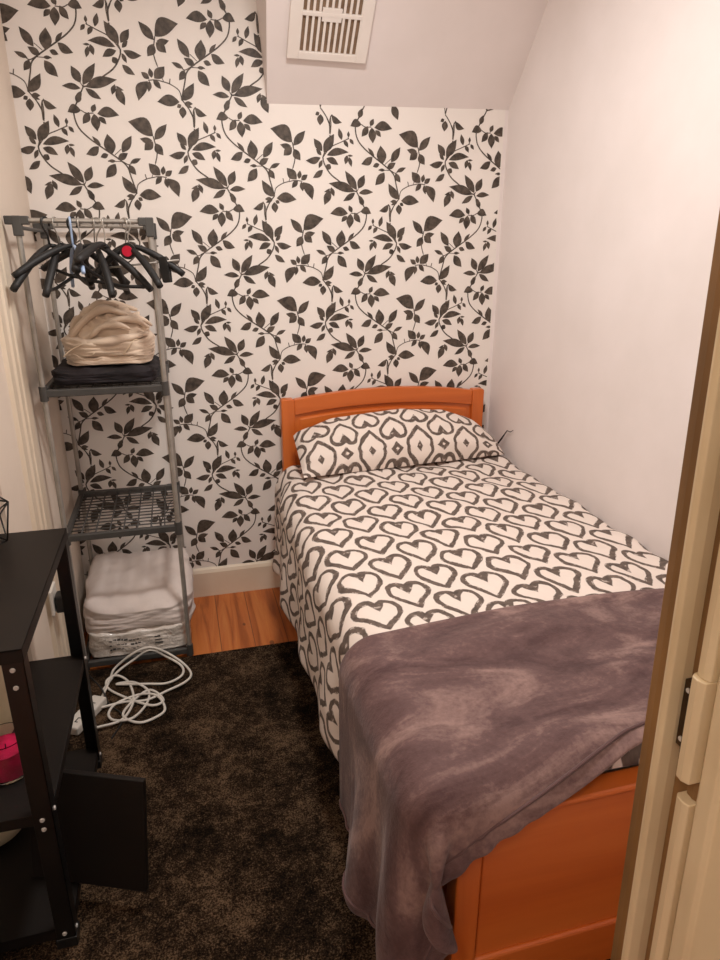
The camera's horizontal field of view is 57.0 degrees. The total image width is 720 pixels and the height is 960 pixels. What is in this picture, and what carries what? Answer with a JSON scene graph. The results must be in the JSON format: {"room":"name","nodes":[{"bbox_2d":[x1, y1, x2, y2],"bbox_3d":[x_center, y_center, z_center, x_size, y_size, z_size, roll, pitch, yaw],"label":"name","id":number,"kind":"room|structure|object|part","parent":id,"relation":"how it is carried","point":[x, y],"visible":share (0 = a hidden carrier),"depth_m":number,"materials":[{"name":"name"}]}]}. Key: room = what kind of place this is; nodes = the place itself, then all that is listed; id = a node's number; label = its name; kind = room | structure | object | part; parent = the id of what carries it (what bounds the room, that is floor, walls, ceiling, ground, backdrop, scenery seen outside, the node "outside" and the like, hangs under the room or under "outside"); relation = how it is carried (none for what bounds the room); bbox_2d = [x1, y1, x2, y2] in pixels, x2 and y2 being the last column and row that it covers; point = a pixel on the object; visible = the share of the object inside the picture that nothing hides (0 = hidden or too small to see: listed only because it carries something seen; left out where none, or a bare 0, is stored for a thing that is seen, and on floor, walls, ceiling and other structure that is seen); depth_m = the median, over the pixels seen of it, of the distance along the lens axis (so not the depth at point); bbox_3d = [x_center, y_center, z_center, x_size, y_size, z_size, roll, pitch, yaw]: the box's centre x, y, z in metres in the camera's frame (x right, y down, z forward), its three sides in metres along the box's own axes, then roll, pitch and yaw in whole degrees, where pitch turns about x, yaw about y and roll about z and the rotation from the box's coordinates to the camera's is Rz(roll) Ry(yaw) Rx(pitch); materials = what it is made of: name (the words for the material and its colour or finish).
{"room":"bedroom","nodes":[
{"label":"bedroom","id":0,"kind":"room"},
{"bbox_2d":[0,12,85,660],"bbox_3d":[-0.937,0.050,0.520,0.600,2.600,4.300,-5,20,-14],"label":"wall","id":1,"kind":"structure","parent":0,"point":[14,200],"depth_m":2.21,"materials":[{"name":"beige paint"}]},
{"bbox_2d":[0,213,70,657],"bbox_3d":[-1.036,-0.448,1.967,0.014,2.600,0.235,-5,20,-14],"label":"trim","id":2,"kind":"structure","parent":1,"relation":"attached to","point":[10,338],"depth_m":2.03,"materials":[{"name":"white paint"}]},
{"bbox_2d":[48,581,56,615],"bbox_3d":[-1.003,0.388,2.172,0.010,0.086,0.085,-5,20,-14],"label":"wall socket","id":3,"kind":"object","parent":1,"relation":"attached to","point":[52,591],"visible":0.73,"depth_m":2.14,"materials":[{"name":"white plastic"}]},
{"bbox_2d":[84,587,297,670],"bbox_3d":[0.020,1.223,1.266,2.620,0.100,4.420,-5,20,-14],"label":"floor","id":4,"kind":"structure","parent":0,"point":[246,619],"depth_m":2.86,"materials":[{"name":"brown wood"}]},
{"bbox_2d":[3,215,193,670],"bbox_3d":[-0.925,-0.127,2.522,0.432,1.606,0.493,-5,20,-14],"label":"shelf rack","id":5,"kind":"object","parent":4,"relation":"on","point":[17,222],"visible":0.66,"depth_m":2.41,"materials":[{"name":"metal"}]},
{"bbox_3d":[-1.099,-0.840,2.225,0.011,0.012,0.466,-5,20,-14],"label":"rail","id":6,"kind":"part","parent":5,"relation":"part of","materials":[{"name":"grey plastic"}]},
{"bbox_2d":[10,216,94,291],"bbox_3d":[-0.959,-0.708,2.073,0.026,0.216,0.402,5,20,13],"label":"hanger","id":7,"kind":"object","parent":5,"relation":"hanging from","point":[17,283],"visible":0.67,"depth_m":2.00,"materials":[{"name":"black plastic"}]},
{"bbox_2d":[42,216,80,297],"bbox_3d":[-0.938,-0.709,2.101,0.028,0.232,0.396,-1,19,-4],"label":"hanger","id":8,"kind":"object","parent":5,"relation":"hanging from","point":[49,279],"visible":0.58,"depth_m":1.99,"materials":[{"name":"plastic"}]},
{"bbox_2d":[11,216,129,284],"bbox_3d":[-0.896,-0.706,2.064,0.026,0.213,0.403,12,23,32],"label":"hanger","id":9,"kind":"object","parent":5,"relation":"hanging from","point":[43,256],"visible":0.72,"depth_m":1.99,"materials":[{"name":"black plastic"}]},
{"bbox_2d":[68,216,85,287],"bbox_3d":[-0.883,-0.700,2.053,0.019,0.218,0.395,-9,21,-26],"label":"hanger","id":10,"kind":"object","parent":5,"relation":"hanging from","point":[72,249],"visible":0.69,"depth_m":2.06,"materials":[{"name":"blue plastic"}]},
{"bbox_2d":[71,217,94,289],"bbox_3d":[-0.862,-0.695,2.055,0.028,0.226,0.398,-5,20,-15],"label":"hanger","id":11,"kind":"object","parent":5,"relation":"hanging from","point":[75,268],"visible":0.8,"depth_m":2.01,"materials":[{"name":"plastic"}]},
{"bbox_3d":[-0.853,-0.801,2.054,0.384,0.015,0.015,-5,20,-14],"label":"rail","id":12,"kind":"part","parent":5,"relation":"part of","materials":[{"name":"metal"}]},
{"bbox_2d":[40,217,153,291],"bbox_3d":[-0.844,-0.713,2.103,0.400,0.223,0.028,5,20,14],"label":"hanger","id":13,"kind":"object","parent":5,"relation":"hanging from","point":[131,269],"visible":0.74,"depth_m":2.09,"materials":[{"name":"plastic"}]},
{"bbox_3d":[-0.975,-0.948,2.479,0.384,0.015,0.015,-5,20,-14],"label":"rail","id":14,"kind":"part","parent":5,"relation":"part of","materials":[{"name":"metal"}]},
{"bbox_2d":[74,217,129,294],"bbox_3d":[-0.797,-0.689,2.058,0.029,0.241,0.389,0,19,1],"label":"hanger","id":15,"kind":"object","parent":5,"relation":"hanging from","point":[84,254],"visible":0.91,"depth_m":2.02,"materials":[{"name":"plastic"}]},
{"bbox_2d":[88,217,115,297],"bbox_3d":[-0.850,-0.716,2.130,0.029,0.237,0.392,-11,22,-30],"label":"hanger","id":16,"kind":"object","parent":5,"relation":"hanging from","point":[104,266],"visible":0.68,"depth_m":2.03,"materials":[{"name":"plastic"}]},
{"bbox_2d":[51,355,159,385],"bbox_3d":[-0.914,-0.414,2.419,0.357,0.066,0.416,-5,20,-14],"label":"folded cloth","id":17,"kind":"object","parent":5,"relation":"on","point":[65,373],"visible":0.76,"depth_m":2.25,"materials":[{"name":"black fabric"}]},
{"bbox_2d":[60,330,155,365],"bbox_3d":[-0.900,-0.487,2.394,0.323,0.105,0.345,-5,20,-14],"label":"folded throw","id":18,"kind":"object","parent":17,"relation":"on","point":[78,352],"visible":0.84,"depth_m":2.26,"materials":[{"name":"beige fabric"}]},
{"bbox_2d":[68,299,152,346],"bbox_3d":[-0.884,-0.560,2.344,0.287,0.154,0.313,-5,20,-14],"label":"bundle","id":19,"kind":"object","parent":18,"relation":"on","point":[112,320],"visible":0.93,"depth_m":2.27,"materials":[{"name":"beige fabric"}]},
{"bbox_3d":[-0.915,-0.373,2.440,0.402,0.024,0.484,-5,20,-14],"label":"shelf","id":20,"kind":"part","parent":5,"relation":"part of","materials":[{"name":"grey plastic"}]},
{"bbox_3d":[-0.916,0.118,2.609,0.402,0.024,0.484,-5,20,-14],"label":"shelf","id":21,"kind":"part","parent":5,"relation":"part of","materials":[{"name":"grey plastic"}]},
{"bbox_2d":[106,218,162,288],"bbox_3d":[-0.749,-0.727,2.122,0.404,0.209,0.026,18,26,41],"label":"hanger","id":22,"kind":"object","parent":5,"relation":"hanging from","point":[147,266],"visible":0.67,"depth_m":2.05,"materials":[{"name":"plastic"}]},
{"bbox_2d":[87,217,184,288],"bbox_3d":[-0.722,-0.717,2.107,0.321,0.218,0.046,0,19,1],"label":"hanger","id":23,"kind":"object","parent":5,"relation":"hanging from","point":[166,265],"visible":0.85,"depth_m":2.11,"materials":[{"name":"plastic"}]},
{"bbox_3d":[-0.916,0.612,2.779,0.402,0.024,0.484,-5,20,-14],"label":"shelf","id":24,"kind":"part","parent":5,"relation":"part of","materials":[{"name":"grey plastic"}]},
{"bbox_2d":[89,621,190,657],"bbox_3d":[-0.902,0.558,2.740,0.389,0.119,0.415,-5,20,-14],"label":"bag","id":25,"kind":"object","parent":5,"relation":"on","point":[166,636],"visible":0.34,"depth_m":2.55,"materials":[{"name":"beige plastic"}]},
{"bbox_2d":[109,638,140,650],"bbox_3d":[-0.897,0.628,2.544,0.118,0.052,0.005,-5,20,-14],"label":"print","id":26,"kind":"object","parent":25,"relation":"attached to","point":[115,644],"depth_m":2.54,"materials":[{"name":"grey plastic"}]},
{"bbox_2d":[83,548,195,633],"bbox_3d":[-0.900,0.437,2.723,0.426,0.183,0.449,-5,20,-14],"label":"folded towels","id":27,"kind":"object","parent":25,"relation":"on","point":[124,591],"visible":0.96,"depth_m":2.60,"materials":[{"name":"grey fabric"}]},
{"bbox_2d":[154,635,162,643],"bbox_3d":[-0.780,0.616,2.574,0.030,0.033,0.005,-5,20,-14],"label":"print","id":28,"kind":"object","parent":25,"relation":"attached to","point":[158,639],"depth_m":2.57,"materials":[{"name":"grey plastic"}]},
{"bbox_2d":[0,640,610,959],"bbox_3d":[-0.156,0.961,1.853,2.378,0.012,1.828,-5,20,-14],"label":"carpet","id":29,"kind":"object","parent":4,"relation":"on","point":[248,835],"visible":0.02,"depth_m":1.86,"materials":[{"name":"brown carpet"}]},
{"bbox_2d":[0,528,102,952],"bbox_3d":[-0.902,0.615,1.628,0.368,0.788,0.613,-5,20,-14],"label":"shelf unit","id":30,"kind":"object","parent":29,"relation":"on","point":[43,695],"visible":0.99,"depth_m":1.52,"materials":[{"name":"black wood"}]},
{"bbox_2d":[0,497,8,544],"bbox_3d":[-0.965,0.100,1.642,0.185,0.172,0.178,-5,20,-14],"label":"ornament","id":31,"kind":"object","parent":30,"relation":"on","point":[4,540],"visible":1,"depth_m":1.67,"materials":[{"name":"black metal"}]},
{"bbox_2d":[0,665,12,723],"bbox_3d":[-0.903,0.520,1.624,0.098,0.192,0.098,-5,20,-14],"label":"pillar candle","id":32,"kind":"object","parent":30,"relation":"on","point":[5,713],"visible":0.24,"depth_m":1.61,"materials":[{"name":"beige wax"}]},
{"bbox_2d":[0,829,20,845],"bbox_3d":[-0.952,0.852,1.713,0.165,0.169,0.165,-5,20,-14],"label":"round vase","id":33,"kind":"object","parent":30,"relation":"on","point":[6,836],"visible":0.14,"depth_m":1.68,"materials":[{"name":"beige ceramic"}]},
{"bbox_2d":[0,722,23,784],"bbox_3d":[-0.795,0.616,1.493,0.094,0.096,0.094,-5,20,-14],"label":"jar candle","id":34,"kind":"object","parent":30,"relation":"on","point":[11,771],"visible":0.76,"depth_m":1.47,"materials":[{"name":"pink glass"}]},
{"bbox_3d":[-0.901,0.256,1.505,0.362,0.030,0.610,-5,20,-14],"label":"shelf","id":35,"kind":"part","parent":30,"relation":"part of","materials":[{"name":"black wood"}]},
{"bbox_3d":[-0.672,0.693,1.408,0.040,0.784,0.036,-5,20,-14],"label":"leg","id":36,"kind":"part","parent":30,"relation":"part of","materials":[{"name":"black wood"}]},
{"bbox_3d":[-0.903,0.634,1.635,0.359,0.030,0.604,-5,20,-14],"label":"shelf","id":37,"kind":"part","parent":30,"relation":"part of","materials":[{"name":"black wood"}]},
{"bbox_3d":[-0.903,0.948,1.743,0.355,0.030,0.600,-5,20,-14],"label":"shelf","id":38,"kind":"part","parent":30,"relation":"part of","materials":[{"name":"black wood"}]},
{"bbox_3d":[-0.822,0.513,1.930,0.040,0.784,0.036,-5,20,-14],"label":"leg","id":39,"kind":"part","parent":30,"relation":"part of","materials":[{"name":"black wood"}]},
{"bbox_2d":[30,769,148,891],"bbox_3d":[-0.651,0.834,1.588,0.294,0.287,0.065,3,19,8],"label":"board","id":40,"kind":"object","parent":30,"relation":"on","point":[102,817],"visible":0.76,"depth_m":1.57,"materials":[{"name":"black wood"}]},
{"bbox_2d":[71,646,191,734],"bbox_3d":[-0.796,0.736,2.360,0.316,0.082,0.440,2,19,6],"label":"lead","id":41,"kind":"object","parent":29,"relation":"on","point":[99,702],"visible":0.99,"depth_m":2.35,"materials":[{"name":"white plastic"}]},
{"bbox_2d":[54,591,122,738],"bbox_3d":[-0.879,0.595,2.206,0.265,0.447,0.112,14,23,35],"label":"cable","id":42,"kind":"object","parent":41,"relation":"attached to","point":[58,600],"visible":0.51,"depth_m":2.16,"materials":[{"name":"plastic"}]},
{"bbox_3d":[-0.876,0.622,2.216,0.271,0.389,0.088,17,25,41],"label":"cord","id":43,"kind":"part","parent":42,"relation":"part of","materials":[{"name":"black plastic"}]},
{"bbox_2d":[280,386,638,959],"bbox_3d":[0.370,0.334,2.222,0.948,0.934,2.001,-5,20,-14],"label":"bed","id":44,"kind":"object","parent":29,"relation":"on","point":[548,890],"visible":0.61,"depth_m":1.31,"materials":[{"name":"orange wood"}]},
{"bbox_3d":[-0.315,0.077,3.008,0.058,0.906,0.045,-5,20,-14],"label":"headboard post","id":45,"kind":"part","parent":44,"relation":"part of","materials":[{"name":"brown wood"}]},
{"bbox_3d":[0.114,-0.367,2.978,0.830,0.100,0.034,-5,20,-14],"label":"headboard rail","id":46,"kind":"part","parent":44,"relation":"part of","materials":[{"name":"brown wood"}]},
{"bbox_3d":[0.112,-0.109,3.071,0.830,0.523,0.018,-5,20,-14],"label":"headboard panel","id":47,"kind":"part","parent":44,"relation":"part of","materials":[{"name":"brown wood"}]},
{"bbox_3d":[-0.069,0.566,2.176,0.024,0.120,1.910,-5,20,-14],"label":"rail","id":48,"kind":"part","parent":44,"relation":"part of","materials":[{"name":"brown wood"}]},
{"bbox_3d":[0.194,0.866,1.284,0.049,0.540,0.045,-5,20,-14],"label":"footboard post","id":49,"kind":"part","parent":44,"relation":"part of","materials":[{"name":"brown wood"}]},
{"bbox_3d":[0.541,0.003,3.229,0.058,0.906,0.045,-5,20,-14],"label":"headboard post","id":50,"kind":"part","parent":44,"relation":"part of","materials":[{"name":"brown wood"}]},
{"bbox_3d":[0.626,0.955,1.439,0.848,0.115,0.037,-5,20,-14],"label":"footboard rail","id":51,"kind":"part","parent":44,"relation":"part of","materials":[{"name":"brown wood"}]},
{"bbox_3d":[0.626,0.737,1.364,0.834,0.347,0.020,-5,20,-14],"label":"footboard panel","id":52,"kind":"part","parent":44,"relation":"part of","materials":[{"name":"brown wood"}]},
{"bbox_2d":[603,764,638,772],"bbox_3d":[0.382,0.352,2.243,0.948,0.239,1.870,-5,20,-14],"label":"mattress","id":53,"kind":"object","parent":44,"relation":"on","point":[619,768],"visible":0.02,"depth_m":1.34,"materials":[{"name":"grey fabric"}]},
{"bbox_2d":[273,455,667,770],"bbox_3d":[0.344,0.387,2.218,1.119,0.460,1.912,-5,20,-14],"label":"duvet","id":54,"kind":"object","parent":53,"relation":"on","point":[358,555],"visible":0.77,"depth_m":2.08,"materials":[{"name":"fabric"}]},
{"bbox_2d":[293,409,503,477],"bbox_3d":[0.190,-0.183,2.853,0.934,0.207,0.254,-5,20,-14],"label":"pillow","id":55,"kind":"object","parent":54,"relation":"on","point":[385,439],"visible":1,"depth_m":2.80,"materials":[{"name":"white fabric"}]},
{"bbox_2d":[339,588,663,959],"bbox_3d":[0.509,0.670,1.524,1.126,0.564,0.605,-5,20,-14],"label":"blanket","id":56,"kind":"object","parent":54,"relation":"on","point":[457,735],"visible":0.86,"depth_m":1.32,"materials":[{"name":"fabric"}]},
{"bbox_2d":[0,0,508,580],"bbox_3d":[-0.312,-0.750,2.846,2.140,2.600,0.122,-5,20,-14],"label":"wall","id":57,"kind":"structure","parent":0,"point":[319,249],"depth_m":2.72,"materials":[{"name":"paper"}]},
{"bbox_2d":[85,560,279,597],"bbox_3d":[-0.295,0.436,3.184,1.900,0.138,0.019,-5,20,-14],"label":"baseboard","id":58,"kind":"structure","parent":57,"relation":"attached to","point":[217,580],"depth_m":3.10,"materials":[{"name":"white paint"}]},
{"bbox_2d":[256,0,547,109],"bbox_3d":[0.174,-1.672,2.346,1.056,0.570,0.470,-5,20,-14],"label":"ceiling","id":59,"kind":"structure","parent":0,"point":[457,54],"depth_m":2.50,"materials":[{"name":"paint"}]},
{"bbox_2d":[286,0,375,63],"bbox_3d":[-0.101,-1.610,2.326,0.298,0.213,0.174,-5,20,-14],"label":"ceiling vent","id":60,"kind":"object","parent":59,"relation":"in","point":[322,30],"visible":1,"depth_m":2.35,"materials":[{"name":"plastic"}]},
{"bbox_2d":[487,0,719,560],"bbox_3d":[1.020,-0.407,1.858,0.120,2.600,2.600,-5,20,-14],"label":"wall","id":61,"kind":"structure","parent":0,"point":[611,203],"depth_m":2.22,"materials":[{"name":"paint"}]},
{"bbox_3d":[0.874,-0.006,0.691,1.050,2.600,0.215,-5,20,-14],"label":"wall","id":62,"kind":"structure","parent":0,"visible":0},
{"bbox_2d":[610,210,719,959],"bbox_3d":[0.418,0.042,0.551,0.167,2.600,0.332,-5,20,-14],"label":"door frame","id":63,"kind":"structure","parent":62,"relation":"in","point":[669,904],"depth_m":0.67,"materials":[{"name":"beige paint"}]}
]}

